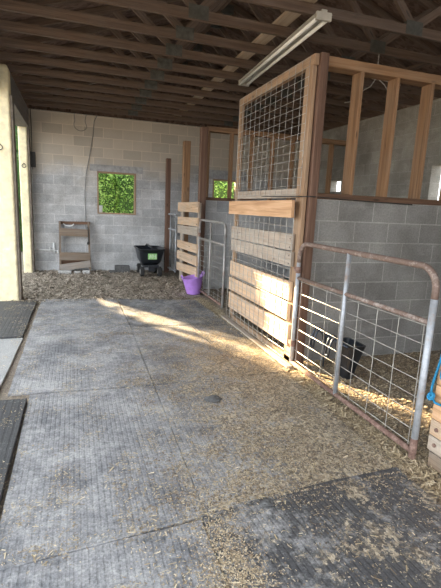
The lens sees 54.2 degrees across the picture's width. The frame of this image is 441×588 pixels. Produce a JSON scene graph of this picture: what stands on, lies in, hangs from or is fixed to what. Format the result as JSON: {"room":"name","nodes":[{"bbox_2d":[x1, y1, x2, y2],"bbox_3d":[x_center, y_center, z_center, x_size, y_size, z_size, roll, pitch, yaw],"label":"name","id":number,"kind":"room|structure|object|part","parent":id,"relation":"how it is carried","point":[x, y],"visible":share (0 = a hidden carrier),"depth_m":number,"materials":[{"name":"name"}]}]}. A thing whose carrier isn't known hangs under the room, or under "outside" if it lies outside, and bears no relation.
{"room":"farm building","nodes":[
{"label":"farm building","id":0,"kind":"room"},
{"bbox_2d":[26,72,300,135],"bbox_3d":[-0.989,-4.392,9.539,6.850,1.230,0.040,-1,12,-18],"label":"wall","id":1,"kind":"structure","parent":0,"point":[180,74],"depth_m":9.45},
{"bbox_2d":[28,108,299,270],"bbox_3d":[-1.045,-2.184,9.994,6.160,3.280,0.200,-1,12,-18],"label":"wall","id":2,"kind":"structure","parent":0,"point":[62,151],"depth_m":9.45,"materials":[{"name":"grey concrete"}]},
{"bbox_2d":[30,109,31,151],"bbox_3d":[-3.813,-3.291,8.679,0.018,0.821,0.035,2,11,-5],"label":"cable","id":3,"kind":"object","parent":2,"relation":"attached to","point":[30,109],"visible":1,"depth_m":8.69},
{"bbox_2d":[30,151,35,168],"bbox_3d":[-3.832,-2.716,8.785,0.110,0.350,0.080,-1,12,-18],"label":"electrical box","id":4,"kind":"object","parent":2,"relation":"attached to","point":[33,160],"visible":0.79,"depth_m":8.75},
{"bbox_2d":[34,242,58,253],"bbox_3d":[-3.710,-0.978,9.180,0.502,0.240,0.078,-1,12,-18],"label":"pipe","id":5,"kind":"object","parent":2,"relation":"attached to","point":[49,249],"visible":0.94,"depth_m":9.21,"materials":[{"name":"white plastic"}]},
{"bbox_2d":[84,116,96,226],"bbox_3d":[-2.765,-2.507,9.202,0.283,2.474,0.034,-1,12,-18],"label":"cable","id":6,"kind":"object","parent":2,"relation":"attached to","point":[96,116],"visible":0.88,"depth_m":9.16,"materials":[{"name":"grey plastic"}]},
{"bbox_2d":[90,164,142,173],"bbox_3d":[-2.252,-2.714,9.360,1.130,0.140,0.008,-1,12,-18],"label":"trim","id":7,"kind":"structure","parent":2,"relation":"attached to","point":[93,167],"depth_m":9.35,"materials":[{"name":"concrete"}]},
{"bbox_2d":[97,171,135,214],"bbox_3d":[-2.298,-2.219,9.529,0.830,0.900,0.162,-1,12,-18],"label":"window","id":8,"kind":"structure","parent":2,"relation":"in","point":[98,212],"depth_m":9.46,"materials":[{"name":"brown wood"}]},
{"bbox_2d":[212,179,235,198],"bbox_3d":[0.078,-2.290,10.319,0.620,0.860,0.162,-1,12,-18],"label":"window","id":9,"kind":"structure","parent":2,"relation":"in","point":[234,181],"depth_m":10.14,"materials":[{"name":"brown wood"}]},
{"bbox_2d":[209,170,245,180],"bbox_3d":[0.124,-2.795,10.147,1.020,0.200,0.008,-1,12,-18],"label":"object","id":10,"kind":"structure","parent":2,"relation":"attached to","point":[213,174],"depth_m":10.12,"materials":[{"name":"concrete"}]},
{"bbox_2d":[0,0,440,129],"bbox_3d":[0.740,-3.350,4.670,7.400,1.296,11.340,-1,12,-18],"label":"ceiling","id":11,"kind":"structure","parent":0,"point":[402,42],"depth_m":6.20,"materials":[{"name":"brown wood"}]},
{"bbox_2d":[0,270,440,587],"bbox_3d":[0.431,0.514,5.450,6.750,0.100,10.640,-1,12,-18],"label":"floor","id":12,"kind":"structure","parent":0,"point":[5,387],"depth_m":3.75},
{"bbox_2d":[0,338,22,387],"bbox_3d":[-2.238,0.642,3.895,0.683,0.022,1.482,-1,12,-18],"label":"rubber mat","id":13,"kind":"object","parent":12,"relation":"on","point":[9,349],"visible":1,"depth_m":4.20,"materials":[{"name":"grey rubber"}]},
{"bbox_2d":[0,64,22,300],"bbox_3d":[-3.124,-1.496,6.130,0.420,3.260,0.260,-1,12,-18],"label":"door","id":14,"kind":"structure","parent":12,"relation":"on","point":[11,286],"depth_m":6.12,"materials":[{"name":"paint"}]},
{"bbox_2d":[0,398,26,504],"bbox_3d":[-1.651,0.947,2.455,0.874,0.040,1.421,-1,12,-18],"label":"rubber mat","id":15,"kind":"object","parent":12,"relation":"on","point":[9,435],"visible":0.98,"depth_m":2.77,"materials":[{"name":"grey rubber"}]},
{"bbox_2d":[0,300,36,338],"bbox_3d":[-2.769,0.299,5.461,0.683,0.035,1.841,-1,12,-18],"label":"rubber mat","id":16,"kind":"object","parent":12,"relation":"on","point":[9,329],"visible":0.93,"depth_m":5.45,"materials":[{"name":"grey rubber"}]},
{"bbox_2d":[17,126,34,272],"bbox_3d":[-3.945,-1.887,8.774,0.195,2.920,0.320,-1,12,-18],"label":"column","id":17,"kind":"structure","parent":12,"relation":"on","point":[24,149],"depth_m":8.66,"materials":[{"name":"paint"}]},
{"bbox_2d":[10,73,28,126],"bbox_3d":[-3.491,-3.227,7.304,0.220,0.400,2.840,-1,12,-18],"label":"header beam","id":18,"kind":"structure","parent":17,"relation":"on","point":[20,107],"depth_m":7.35,"materials":[{"name":"brown wood"}]},
{"bbox_2d":[23,60,300,133],"bbox_3d":[-0.786,-4.249,9.099,7.279,1.317,0.044,-1,12,-18],"label":"roof truss","id":19,"kind":"object","parent":18,"relation":"on","point":[186,62],"visible":0.37,"depth_m":8.95,"materials":[{"name":"brown wood"}]},
{"bbox_3d":[-1.801,-3.736,8.865,0.200,0.125,0.044,-1,12,-18],"label":"gusset plate","id":20,"kind":"part","parent":19,"relation":"part of","materials":[{"name":"grey metal"}]},
{"bbox_3d":[0.171,-3.778,9.524,0.200,0.125,0.044,-1,12,-18],"label":"gusset plate","id":21,"kind":"part","parent":19,"relation":"part of","materials":[{"name":"grey metal"}]},
{"bbox_2d":[19,55,332,130],"bbox_3d":[-0.610,-4.137,8.579,7.279,1.317,0.044,-1,12,-18],"label":"roof truss","id":22,"kind":"object","parent":18,"relation":"on","point":[135,107],"visible":0.36,"depth_m":8.39,"materials":[{"name":"brown wood"}]},
{"bbox_3d":[-1.625,-3.624,8.346,0.200,0.125,0.044,-1,12,-18],"label":"gusset plate","id":23,"kind":"part","parent":22,"relation":"part of","materials":[{"name":"grey metal"}]},
{"bbox_3d":[0.347,-3.667,9.005,0.200,0.125,0.044,-1,12,-18],"label":"gusset plate","id":24,"kind":"part","parent":22,"relation":"part of","materials":[{"name":"grey metal"}]},
{"bbox_2d":[15,44,346,127],"bbox_3d":[-0.433,-4.025,8.060,7.279,1.317,0.044,-1,12,-18],"label":"roof truss","id":25,"kind":"object","parent":18,"relation":"on","point":[202,48],"visible":0.44,"depth_m":7.89,"materials":[{"name":"brown wood"}]},
{"bbox_3d":[-1.449,-3.512,7.826,0.200,0.125,0.044,-1,12,-18],"label":"gusset plate","id":26,"kind":"part","parent":25,"relation":"part of","materials":[{"name":"grey metal"}]},
{"bbox_3d":[-0.433,-4.552,7.946,0.200,0.125,0.044,-1,12,-18],"label":"gusset plate","id":27,"kind":"part","parent":25,"relation":"part of","materials":[{"name":"grey metal"}]},
{"bbox_3d":[0.523,-3.555,8.485,0.200,0.125,0.044,-1,12,-18],"label":"gusset plate","id":28,"kind":"part","parent":25,"relation":"part of","materials":[{"name":"grey metal"}]},
{"bbox_2d":[10,30,364,122],"bbox_3d":[-0.257,-3.914,7.540,7.279,1.317,0.044,-1,12,-18],"label":"roof truss","id":29,"kind":"object","parent":18,"relation":"on","point":[144,93],"visible":0.45,"depth_m":7.28,"materials":[{"name":"brown wood"}]},
{"bbox_3d":[-1.273,-3.401,7.306,0.200,0.125,0.044,-1,12,-18],"label":"gusset plate","id":30,"kind":"part","parent":29,"relation":"part of","materials":[{"name":"grey metal"}]},
{"bbox_3d":[0.700,-3.444,7.965,0.200,0.125,0.044,-1,12,-18],"label":"gusset plate","id":31,"kind":"part","parent":29,"relation":"part of","materials":[{"name":"grey metal"}]},
{"bbox_2d":[0,20,382,117],"bbox_3d":[-0.081,-3.802,7.020,7.279,1.317,0.044,-1,12,-18],"label":"roof truss","id":32,"kind":"object","parent":18,"relation":"on","point":[147,84],"visible":0.39,"depth_m":6.76,"materials":[{"name":"brown wood"}]},
{"bbox_3d":[-1.097,-3.289,6.786,0.200,0.125,0.044,-1,12,-18],"label":"gusset plate","id":33,"kind":"part","parent":32,"relation":"part of","materials":[{"name":"grey metal"}]},
{"bbox_3d":[-0.081,-4.329,6.907,0.200,0.125,0.044,-1,12,-18],"label":"gusset plate","id":34,"kind":"part","parent":32,"relation":"part of","materials":[{"name":"grey metal"}]},
{"bbox_3d":[0.876,-3.332,7.445,0.200,0.125,0.044,-1,12,-18],"label":"gusset plate","id":35,"kind":"part","parent":32,"relation":"part of","materials":[{"name":"grey metal"}]},
{"bbox_2d":[30,299,129,330],"bbox_3d":[-1.928,0.249,5.946,1.140,0.018,1.750,-1,12,-18],"label":"rubber mat","id":36,"kind":"object","parent":12,"relation":"on","point":[47,308],"visible":0.9,"depth_m":5.75,"materials":[{"name":"grey rubber"}]},
{"bbox_2d":[8,327,152,396],"bbox_3d":[-1.375,0.600,4.309,1.142,0.018,1.815,-1,12,-18],"label":"rubber mat","id":37,"kind":"object","parent":12,"relation":"on","point":[48,363],"visible":0.99,"depth_m":4.06,"materials":[{"name":"grey rubber"}]},
{"bbox_2d":[0,386,204,570],"bbox_3d":[-0.752,0.952,2.689,0.962,0.018,1.725,-1,12,-18],"label":"rubber mat","id":38,"kind":"object","parent":12,"relation":"on","point":[120,435],"visible":0.97,"depth_m":2.40,"materials":[{"name":"grey rubber"}]},
{"bbox_2d":[6,269,204,302],"bbox_3d":[-2.206,-0.228,8.173,3.128,0.054,3.286,-1,12,-18],"label":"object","id":39,"kind":"object","parent":12,"relation":"on","point":[107,290],"visible":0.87,"depth_m":7.85,"materials":[{"name":"brown wood"}]},
{"bbox_2d":[58,270,71,273],"bbox_3d":[-3.266,-0.458,9.053,0.260,0.070,0.120,-1,12,-18],"label":"brick","id":40,"kind":"object","parent":39,"relation":"on","point":[59,271],"visible":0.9,"depth_m":9.01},
{"bbox_2d":[59,221,90,269],"bbox_3d":[-3.132,-1.030,9.276,0.650,1.054,0.221,-1,12,-18],"label":"wooden rack","id":41,"kind":"object","parent":39,"relation":"on","point":[67,260],"visible":0.98,"depth_m":9.24,"materials":[{"name":"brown wood"}]},
{"bbox_2d":[115,265,129,272],"bbox_3d":[-2.180,-0.554,9.551,0.320,0.160,0.180,-1,12,-15],"label":"block","id":42,"kind":"object","parent":39,"relation":"on","point":[119,268],"visible":0.76,"depth_m":9.47,"materials":[{"name":"concrete"}]},
{"bbox_2d":[134,244,165,276],"bbox_3d":[-1.550,-0.741,9.358,0.584,0.654,0.856,-1,12,-18],"label":"cart","id":43,"kind":"object","parent":39,"relation":"on","point":[149,257],"visible":0.99,"depth_m":9.07,"materials":[{"name":"black plastic"}]},
{"bbox_2d":[134,245,165,263],"bbox_3d":[-1.545,-0.845,9.337,0.584,0.330,0.856,-1,12,-18],"label":"tub","id":44,"kind":"object","parent":43,"relation":"in","point":[146,254],"depth_m":9.03,"materials":[{"name":"black plastic"}]},
{"bbox_3d":[-1.418,-0.781,8.993,0.180,0.120,0.040,-1,12,-18],"label":"label plate","id":45,"kind":"part","parent":43,"relation":"part of","materials":[{"name":"green plastic"}]},
{"bbox_2d":[181,271,204,294],"bbox_3d":[-0.484,-0.204,7.464,0.370,0.403,0.370,7,12,23],"label":"bucket","id":46,"kind":"object","parent":39,"relation":"on","point":[192,284],"visible":0.91,"depth_m":7.37,"materials":[{"name":"purple plastic"}]},
{"bbox_2d":[0,520,225,587],"bbox_3d":[-0.420,1.257,1.231,1.175,0.018,1.453,-1,12,-18],"label":"rubber mat","id":47,"kind":"object","parent":12,"relation":"on","point":[99,567],"visible":0.95,"depth_m":1.79,"materials":[{"name":"grey rubber"}]},
{"bbox_2d":[118,299,214,326],"bbox_3d":[-0.773,0.239,6.257,1.251,0.018,1.675,-1,12,-18],"label":"rubber mat","id":48,"kind":"object","parent":12,"relation":"on","point":[151,311],"visible":0.9,"depth_m":6.14,"materials":[{"name":"grey rubber"}]},
{"bbox_2d":[164,158,170,272],"bbox_3d":[-1.180,-1.709,9.577,0.100,2.500,0.100,-1,12,-18],"label":"post","id":49,"kind":"object","parent":12,"relation":"on","point":[168,160],"visible":0.9,"depth_m":9.52,"materials":[{"name":"brown wood"}]},
{"bbox_2d":[167,213,176,272],"bbox_3d":[-1.103,-1.150,9.509,0.045,1.238,0.841,-2,12,-23],"label":"gate","id":50,"kind":"object","parent":49,"relation":"attached to","point":[170,214],"visible":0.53,"depth_m":9.29,"materials":[{"name":"metal"}]},
{"bbox_2d":[181,141,190,276],"bbox_3d":[-0.713,-1.624,8.643,0.130,2.740,0.140,-1,12,-18],"label":"post","id":51,"kind":"object","parent":12,"relation":"on","point":[186,156],"visible":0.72,"depth_m":8.45,"materials":[{"name":"brown wood"}]},
{"bbox_2d":[131,325,242,384],"bbox_3d":[-0.452,0.586,4.589,0.814,0.018,1.770,-1,12,-18],"label":"rubber mat","id":52,"kind":"object","parent":12,"relation":"on","point":[152,363],"visible":0.91,"depth_m":4.36,"materials":[{"name":"grey rubber"}]},
{"bbox_2d":[176,202,201,281],"bbox_3d":[-0.619,-0.935,8.166,0.074,1.585,1.529,-1,12,-18],"label":"fence","id":53,"kind":"object","parent":12,"relation":"on","point":[183,207],"visible":0.98,"depth_m":8.01,"materials":[{"name":"brown wood"}]},
{"bbox_2d":[197,219,226,307],"bbox_3d":[-0.169,-0.548,6.877,0.049,1.250,1.449,-1,12,-18],"label":"gate","id":54,"kind":"object","parent":53,"relation":"attached to","point":[210,241],"visible":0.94,"depth_m":6.78,"materials":[{"name":"metal"}]},
{"bbox_3d":[-0.187,0.040,6.970,0.036,0.036,1.360,-1,12,-18],"label":"rail","id":55,"kind":"part","parent":54,"relation":"part of","materials":[{"name":"brown metal"}]},
{"bbox_3d":[-0.148,-0.832,6.796,0.032,0.032,1.360,-1,12,-18],"label":"rail","id":56,"kind":"part","parent":54,"relation":"part of","materials":[{"name":"grey metal"}]},
{"bbox_3d":[-0.138,-1.062,6.750,0.040,0.190,1.399,-1,12,-18],"label":"rail","id":57,"kind":"part","parent":54,"relation":"part of","materials":[{"name":"grey metal"}]},
{"bbox_2d":[195,126,208,289],"bbox_3d":[-0.339,-1.457,7.637,0.115,2.840,0.130,-1,12,-18],"label":"post","id":58,"kind":"object","parent":12,"relation":"on","point":[203,147],"visible":0.58,"depth_m":7.48,"materials":[{"name":"brown wood"}]},
{"bbox_2d":[0,298,440,587],"bbox_3d":[-0.805,0.677,3.970,2.872,0.049,6.215,-1,12,-18],"label":"litter","id":59,"kind":"object","parent":12,"relation":"on","point":[199,313],"visible":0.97,"depth_m":2.62,"materials":[{"name":"beige plant"}]},
{"bbox_2d":[204,395,221,402],"bbox_3d":[-0.059,0.821,3.389,0.146,0.040,0.110,-1,12,-18],"label":"clod","id":60,"kind":"object","parent":59,"relation":"on","point":[212,398],"visible":1,"depth_m":3.36,"materials":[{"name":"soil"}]},
{"bbox_2d":[184,315,286,375],"bbox_3d":[0.066,0.527,5.000,0.492,0.018,2.170,-1,12,-18],"label":"rubber mat","id":61,"kind":"object","parent":12,"relation":"on","point":[191,320],"visible":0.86,"depth_m":4.82,"materials":[{"name":"grey rubber"}]},
{"bbox_2d":[201,288,284,348],"bbox_3d":[1.636,0.224,6.799,3.290,0.045,3.687,-1,12,-18],"label":"bedding","id":62,"kind":"object","parent":12,"relation":"on","point":[219,289],"visible":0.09,"depth_m":6.87,"materials":[{"name":"beige plant"}]},
{"bbox_2d":[221,315,291,367],"bbox_3d":[0.348,0.504,5.075,0.055,0.022,2.000,-1,12,-18],"label":"board","id":63,"kind":"object","parent":12,"relation":"on","point":[275,356],"visible":1,"depth_m":4.80,"materials":[{"name":"grey wood"}]},
{"bbox_2d":[226,53,319,361],"bbox_3d":[0.445,-0.870,4.845,0.141,2.850,1.840,-1,12,-18],"label":"gate","id":64,"kind":"object","parent":12,"relation":"on","point":[278,328],"visible":0.99,"depth_m":4.55,"materials":[{"name":"brown wood"}]},
{"bbox_3d":[0.424,0.486,5.139,0.040,0.075,1.820,-1,12,-18],"label":"rail","id":65,"kind":"part","parent":64,"relation":"part of","materials":[{"name":"brown wood"}]},
{"bbox_3d":[0.489,-1.118,4.844,0.038,0.090,1.590,-1,12,-18],"label":"rail","id":66,"kind":"part","parent":64,"relation":"part of","materials":[{"name":"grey wood"}]},
{"bbox_3d":[0.550,-2.223,4.590,0.047,0.090,1.840,-1,12,-18],"label":"rail","id":67,"kind":"part","parent":64,"relation":"part of","materials":[{"name":"brown wood"}]},
{"bbox_2d":[154,372,393,514],"bbox_3d":[0.266,0.917,3.091,1.255,0.018,1.635,-1,12,-18],"label":"rubber mat","id":68,"kind":"object","parent":12,"relation":"on","point":[169,404],"visible":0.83,"depth_m":2.88,"materials":[{"name":"grey rubber"}]},
{"bbox_2d":[293,52,329,364],"bbox_3d":[0.833,-0.701,4.058,0.080,2.860,0.109,-1,12,-18],"label":"post","id":69,"kind":"object","parent":12,"relation":"on","point":[322,68],"visible":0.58,"depth_m":3.97,"materials":[{"name":"brown wood"}]},
{"bbox_2d":[261,196,412,204],"bbox_3d":[1.089,-1.086,4.971,1.340,0.050,1.825,-1,12,-18],"label":"cable","id":70,"kind":"object","parent":69,"relation":"attached to","point":[261,196],"visible":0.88,"depth_m":4.24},
{"bbox_2d":[192,297,440,502],"bbox_3d":[0.503,0.597,4.658,0.493,0.027,5.546,-1,12,-18],"label":"straw","id":71,"kind":"object","parent":12,"relation":"on","point":[318,389],"visible":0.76,"depth_m":3.11,"materials":[{"name":"beige plant"}]},
{"bbox_2d":[202,467,440,587],"bbox_3d":[0.721,1.222,1.643,1.242,0.026,1.610,-1,12,-18],"label":"rubber mat","id":72,"kind":"object","parent":12,"relation":"on","point":[315,567],"visible":0.89,"depth_m":2.01,"materials":[{"name":"grey rubber"}]},
{"bbox_2d":[161,474,306,587],"bbox_3d":[-0.021,1.105,1.980,0.572,0.004,1.458,-1,12,-18],"label":"wood shavings","id":73,"kind":"object","parent":72,"relation":"on","point":[208,535],"visible":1,"depth_m":1.86},
{"bbox_2d":[259,498,273,507],"bbox_3d":[0.235,1.065,2.204,0.084,0.020,0.066,-1,12,-18],"label":"pebble","id":74,"kind":"object","parent":72,"relation":"on","point":[267,502],"visible":1,"depth_m":2.19,"materials":[{"name":"stone"}]},
{"bbox_2d":[310,327,365,379],"bbox_3d":[1.080,0.558,4.047,0.350,0.419,0.451,-1,12,-18],"label":"buckets","id":75,"kind":"object","parent":12,"relation":"on","point":[347,350],"visible":0.75,"depth_m":3.94,"materials":[{"name":"black plastic"}]},
{"bbox_3d":[1.008,0.557,4.189,0.016,0.321,0.043,7,12,23],"label":"support leg","id":76,"kind":"part","parent":75,"relation":"part of","materials":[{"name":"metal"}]},
{"bbox_2d":[335,337,365,379],"bbox_3d":[1.184,0.611,4.007,0.180,0.340,0.290,-1,12,-18],"label":"tub","id":77,"kind":"object","parent":75,"relation":"in","point":[346,363],"depth_m":3.93,"materials":[{"name":"black plastic"}]},
{"bbox_2d":[278,350,440,499],"bbox_3d":[2.541,0.888,3.735,3.480,0.022,2.417,-1,12,-18],"label":"wood shavings","id":78,"kind":"object","parent":12,"relation":"on","point":[379,364],"visible":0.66,"depth_m":3.70},
{"bbox_2d":[288,242,439,461],"bbox_3d":[0.963,0.272,3.368,0.052,1.236,1.722,-1,12,-18],"label":"gate","id":79,"kind":"object","parent":12,"relation":"on","point":[430,322],"visible":1,"depth_m":3.06,"materials":[{"name":"metal"}]},
{"bbox_3d":[0.946,0.823,3.455,0.037,0.037,1.630,-1,12,-18],"label":"rail","id":80,"kind":"part","parent":79,"relation":"part of","materials":[{"name":"brown metal"}]},
{"bbox_3d":[0.983,0.010,3.293,0.033,0.033,1.630,-1,12,-18],"label":"rail","id":81,"kind":"part","parent":79,"relation":"part of","materials":[{"name":"metal"}]},
{"bbox_3d":[0.994,-0.231,3.245,0.042,0.201,1.671,-1,12,-18],"label":"rail","id":82,"kind":"part","parent":79,"relation":"part of","materials":[{"name":"brown metal"}]},
{"bbox_2d":[427,366,440,474],"bbox_3d":[1.524,0.745,2.185,0.196,0.820,1.000,-1,12,-18],"label":"boards","id":83,"kind":"object","parent":12,"relation":"on","point":[434,440],"visible":0.98,"depth_m":2.59,"materials":[{"name":"grey wood"}]},
{"bbox_2d":[427,356,440,405],"bbox_3d":[1.290,0.440,2.492,0.048,0.451,0.170,-1,12,-18],"label":"rope","id":84,"kind":"object","parent":83,"relation":"hanging from","point":[431,395],"visible":1,"depth_m":2.56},
{"bbox_2d":[203,200,294,288],"bbox_3d":[1.114,-0.939,8.472,3.080,1.626,0.200,-1,12,-18],"label":"wall","id":85,"kind":"structure","parent":0,"point":[215,210],"depth_m":8.07,"materials":[{"name":"grey concrete"}]},
{"bbox_2d":[206,126,357,202],"bbox_3d":[1.188,-2.348,8.159,3.080,1.264,0.146,-1,12,-18],"label":"frame","id":86,"kind":"object","parent":85,"relation":"on","point":[221,130],"visible":0.49,"depth_m":7.94,"materials":[{"name":"brown wood"}]},
{"bbox_3d":[1.162,-1.756,8.277,3.080,0.055,0.146,-1,12,-18],"label":"plate","id":87,"kind":"part","parent":86,"relation":"part of","materials":[{"name":"brown wood"}]},
{"bbox_3d":[1.214,-2.926,8.046,3.080,0.085,0.140,-1,12,-18],"label":"plate","id":88,"kind":"part","parent":86,"relation":"part of","materials":[{"name":"brown wood"}]},
{"bbox_2d":[303,199,440,360],"bbox_3d":[2.326,-0.161,4.848,3.110,1.626,0.200,-1,12,-18],"label":"wall","id":89,"kind":"structure","parent":0,"point":[411,232],"depth_m":4.48,"materials":[{"name":"grey concrete"}]},
{"bbox_2d":[317,56,440,205],"bbox_3d":[2.379,-1.565,4.528,3.155,1.254,0.146,-1,12,-18],"label":"frame","id":90,"kind":"object","parent":89,"relation":"on","point":[359,70],"visible":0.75,"depth_m":4.23,"materials":[{"name":"brown wood"}]},
{"bbox_3d":[2.352,-0.978,4.646,3.155,0.055,0.146,-1,12,-18],"label":"plate","id":91,"kind":"part","parent":90,"relation":"part of","materials":[{"name":"brown wood"}]},
{"bbox_3d":[2.404,-2.138,4.417,3.155,0.085,0.140,-1,12,-18],"label":"plate","id":92,"kind":"part","parent":90,"relation":"part of","materials":[{"name":"brown wood"}]},
{"bbox_2d":[318,98,440,199],"bbox_3d":[3.611,-1.209,6.157,0.200,3.280,10.640,-1,12,-18],"label":"wall","id":93,"kind":"structure","parent":0,"point":[370,130],"depth_m":7.52,"materials":[{"name":"grey concrete"}]},
{"bbox_3d":[-1.382,-0.199,0.890,0.150,2.920,0.200,-1,12,-18],"label":"support post","id":94,"kind":"object","parent":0,"visible":0},
{"bbox_3d":[-2.169,-2.350,3.103,0.150,0.360,5.660,-1,12,-18],"label":"header beam","id":95,"kind":"structure","parent":94,"relation":"on","visible":0},
{"bbox_2d":[0,2,403,111],"bbox_3d":[0.095,-3.691,6.500,7.279,1.317,0.044,-1,12,-18],"label":"roof truss","id":96,"kind":"object","parent":95,"relation":"on","point":[231,9],"visible":0.59,"depth_m":6.25,"materials":[{"name":"brown wood"}]},
{"bbox_3d":[-0.921,-3.178,6.266,0.200,0.125,0.044,-1,12,-18],"label":"gusset plate","id":97,"kind":"part","parent":96,"relation":"part of","materials":[{"name":"grey metal"}]},
{"bbox_3d":[0.095,-4.218,6.387,0.200,0.125,0.044,-1,12,-18],"label":"gusset plate","id":98,"kind":"part","parent":96,"relation":"part of","materials":[{"name":"grey metal"}]},
{"bbox_2d":[174,0,317,115],"bbox_3d":[0.012,-3.188,6.323,0.140,0.035,6.200,-1,12,-18],"label":"board","id":99,"kind":"object","parent":96,"relation":"on","point":[286,18],"visible":0.33,"depth_m":4.85,"materials":[{"name":"brown wood"}]},
{"bbox_3d":[1.052,-3.220,6.926,0.200,0.125,0.044,-1,12,-18],"label":"gusset plate","id":100,"kind":"part","parent":96,"relation":"part of","materials":[{"name":"grey metal"}]},
{"bbox_2d":[264,54,440,125],"bbox_3d":[2.022,-3.232,6.994,0.090,0.035,6.200,-1,12,-18],"label":"board","id":101,"kind":"object","parent":96,"relation":"on","point":[414,67],"visible":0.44,"depth_m":5.59,"materials":[{"name":"brown wood"}]},
{"bbox_2d":[0,0,420,105],"bbox_3d":[0.271,-3.579,5.981,7.279,1.317,0.044,-1,12,-18],"label":"roof truss","id":102,"kind":"object","parent":95,"relation":"on","point":[162,63],"visible":0.61,"depth_m":5.68,"materials":[{"name":"brown wood"}]},
{"bbox_3d":[-0.745,-3.066,5.747,0.200,0.125,0.044,-1,12,-18],"label":"gusset plate","id":103,"kind":"part","parent":102,"relation":"part of","materials":[{"name":"grey metal"}]},
{"bbox_3d":[1.228,-3.109,6.406,0.200,0.125,0.044,-1,12,-18],"label":"gusset plate","id":104,"kind":"part","parent":102,"relation":"part of","materials":[{"name":"grey metal"}]},
{"bbox_2d":[0,0,440,97],"bbox_3d":[0.447,-3.467,5.461,7.279,1.317,0.044,-1,12,-18],"label":"roof truss","id":105,"kind":"object","parent":95,"relation":"on","point":[172,50],"visible":0.53,"depth_m":5.20,"materials":[{"name":"brown wood"}]},
{"bbox_3d":[-0.569,-2.954,5.227,0.200,0.125,0.044,-1,12,-18],"label":"gusset plate","id":106,"kind":"part","parent":105,"relation":"part of","materials":[{"name":"grey metal"}]},
{"bbox_2d":[0,0,440,60],"bbox_3d":[0.623,-3.356,4.941,7.279,1.317,0.044,-1,12,-18],"label":"roof truss","id":107,"kind":"object","parent":95,"relation":"on","point":[181,33],"visible":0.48,"depth_m":4.69,"materials":[{"name":"brown wood"}]},
{"bbox_3d":[-0.393,-2.843,4.707,0.200,0.125,0.044,-1,12,-18],"label":"gusset plate","id":108,"kind":"part","parent":107,"relation":"part of","materials":[{"name":"grey metal"}]},
{"bbox_3d":[1.580,-2.885,5.366,0.200,0.125,0.044,-1,12,-18],"label":"gusset plate","id":109,"kind":"part","parent":107,"relation":"part of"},
{"bbox_2d":[86,0,440,66],"bbox_3d":[0.799,-3.244,4.421,7.279,1.317,0.044,-1,12,-18],"label":"roof truss","id":110,"kind":"object","parent":95,"relation":"on","point":[193,11],"visible":0.82,"depth_m":4.45,"materials":[{"name":"brown wood"}]},
{"bbox_3d":[-0.216,-2.731,4.188,0.200,0.125,0.044,-1,12,-18],"label":"gusset plate","id":111,"kind":"part","parent":110,"relation":"part of","materials":[{"name":"grey metal"}]},
{"bbox_2d":[345,54,387,102],"bbox_3d":[1.742,-2.431,4.917,0.722,0.565,0.106,-1,12,-18],"label":"cable","id":112,"kind":"object","parent":110,"relation":"attached to","point":[379,54],"visible":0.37,"depth_m":4.90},
{"bbox_3d":[1.756,-2.774,4.846,0.200,0.125,0.044,-1,12,-18],"label":"gusset plate","id":113,"kind":"part","parent":110,"relation":"part of","materials":[{"name":"grey metal"}]},
{"bbox_2d":[236,0,440,42],"bbox_3d":[0.975,-3.132,3.902,7.279,1.317,0.044,-1,12,-18],"label":"roof truss","id":114,"kind":"object","parent":95,"relation":"on","point":[411,28],"visible":0.89,"depth_m":4.17,"materials":[{"name":"brown wood"}]},
{"bbox_2d":[238,9,331,86],"bbox_3d":[0.621,-2.710,4.886,0.154,0.115,2.284,-1,12,-15],"label":"lamp","id":115,"kind":"object","parent":114,"relation":"hanging from","point":[320,18],"visible":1,"depth_m":4.48,"materials":[{"name":"white glass"}]},
{"bbox_3d":[1.932,-2.662,4.327,0.200,0.125,0.044,-1,12,-18],"label":"gusset plate","id":116,"kind":"part","parent":114,"relation":"part of","materials":[{"name":"grey metal"}]},
{"label":"outside","id":117,"kind":"structure","parent":0,"visible":0},
{"bbox_2d":[21,251,23,269],"bbox_3d":[-4.791,-1.324,14.254,80.000,0.199,60.000,-1,12,-18],"label":"ground","id":118,"kind":"structure","parent":117,"point":[22,259],"depth_m":11.47,"materials":[{"name":"beige soil"}]},
{"bbox_2d":[15,125,22,251],"bbox_3d":[-7.019,-5.377,12.779,3.219,10.548,4.142,12,15,39],"label":"broadleaf tree","id":119,"kind":"object","parent":118,"relation":"on","point":[16,128],"visible":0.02,"depth_m":12.51,"materials":[{"name":"green plant"}]},
{"bbox_2d":[98,173,119,212],"bbox_3d":[-3.832,-2.470,11.758,2.630,3.088,1.725,-3,12,-24],"label":"leafy bush","id":120,"kind":"object","parent":118,"relation":"on","point":[107,193],"visible":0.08,"depth_m":11.53,"materials":[{"name":"green plant"}]},
{"bbox_2d":[113,174,133,213],"bbox_3d":[-2.255,-2.688,12.543,3.206,3.485,1.672,-2,12,-23],"label":"leafy bush","id":121,"kind":"object","parent":118,"relation":"on","point":[125,183],"visible":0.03,"depth_m":11.77,"materials":[{"name":"green plant"}]},
{"bbox_2d":[214,181,233,197],"bbox_3d":[0.115,-2.626,13.276,3.509,3.703,1.696,-3,13,-26],"label":"leafy bush","id":122,"kind":"object","parent":118,"relation":"on","point":[220,187],"visible":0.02,"depth_m":12.48,"materials":[{"name":"green plant"}]}
]}

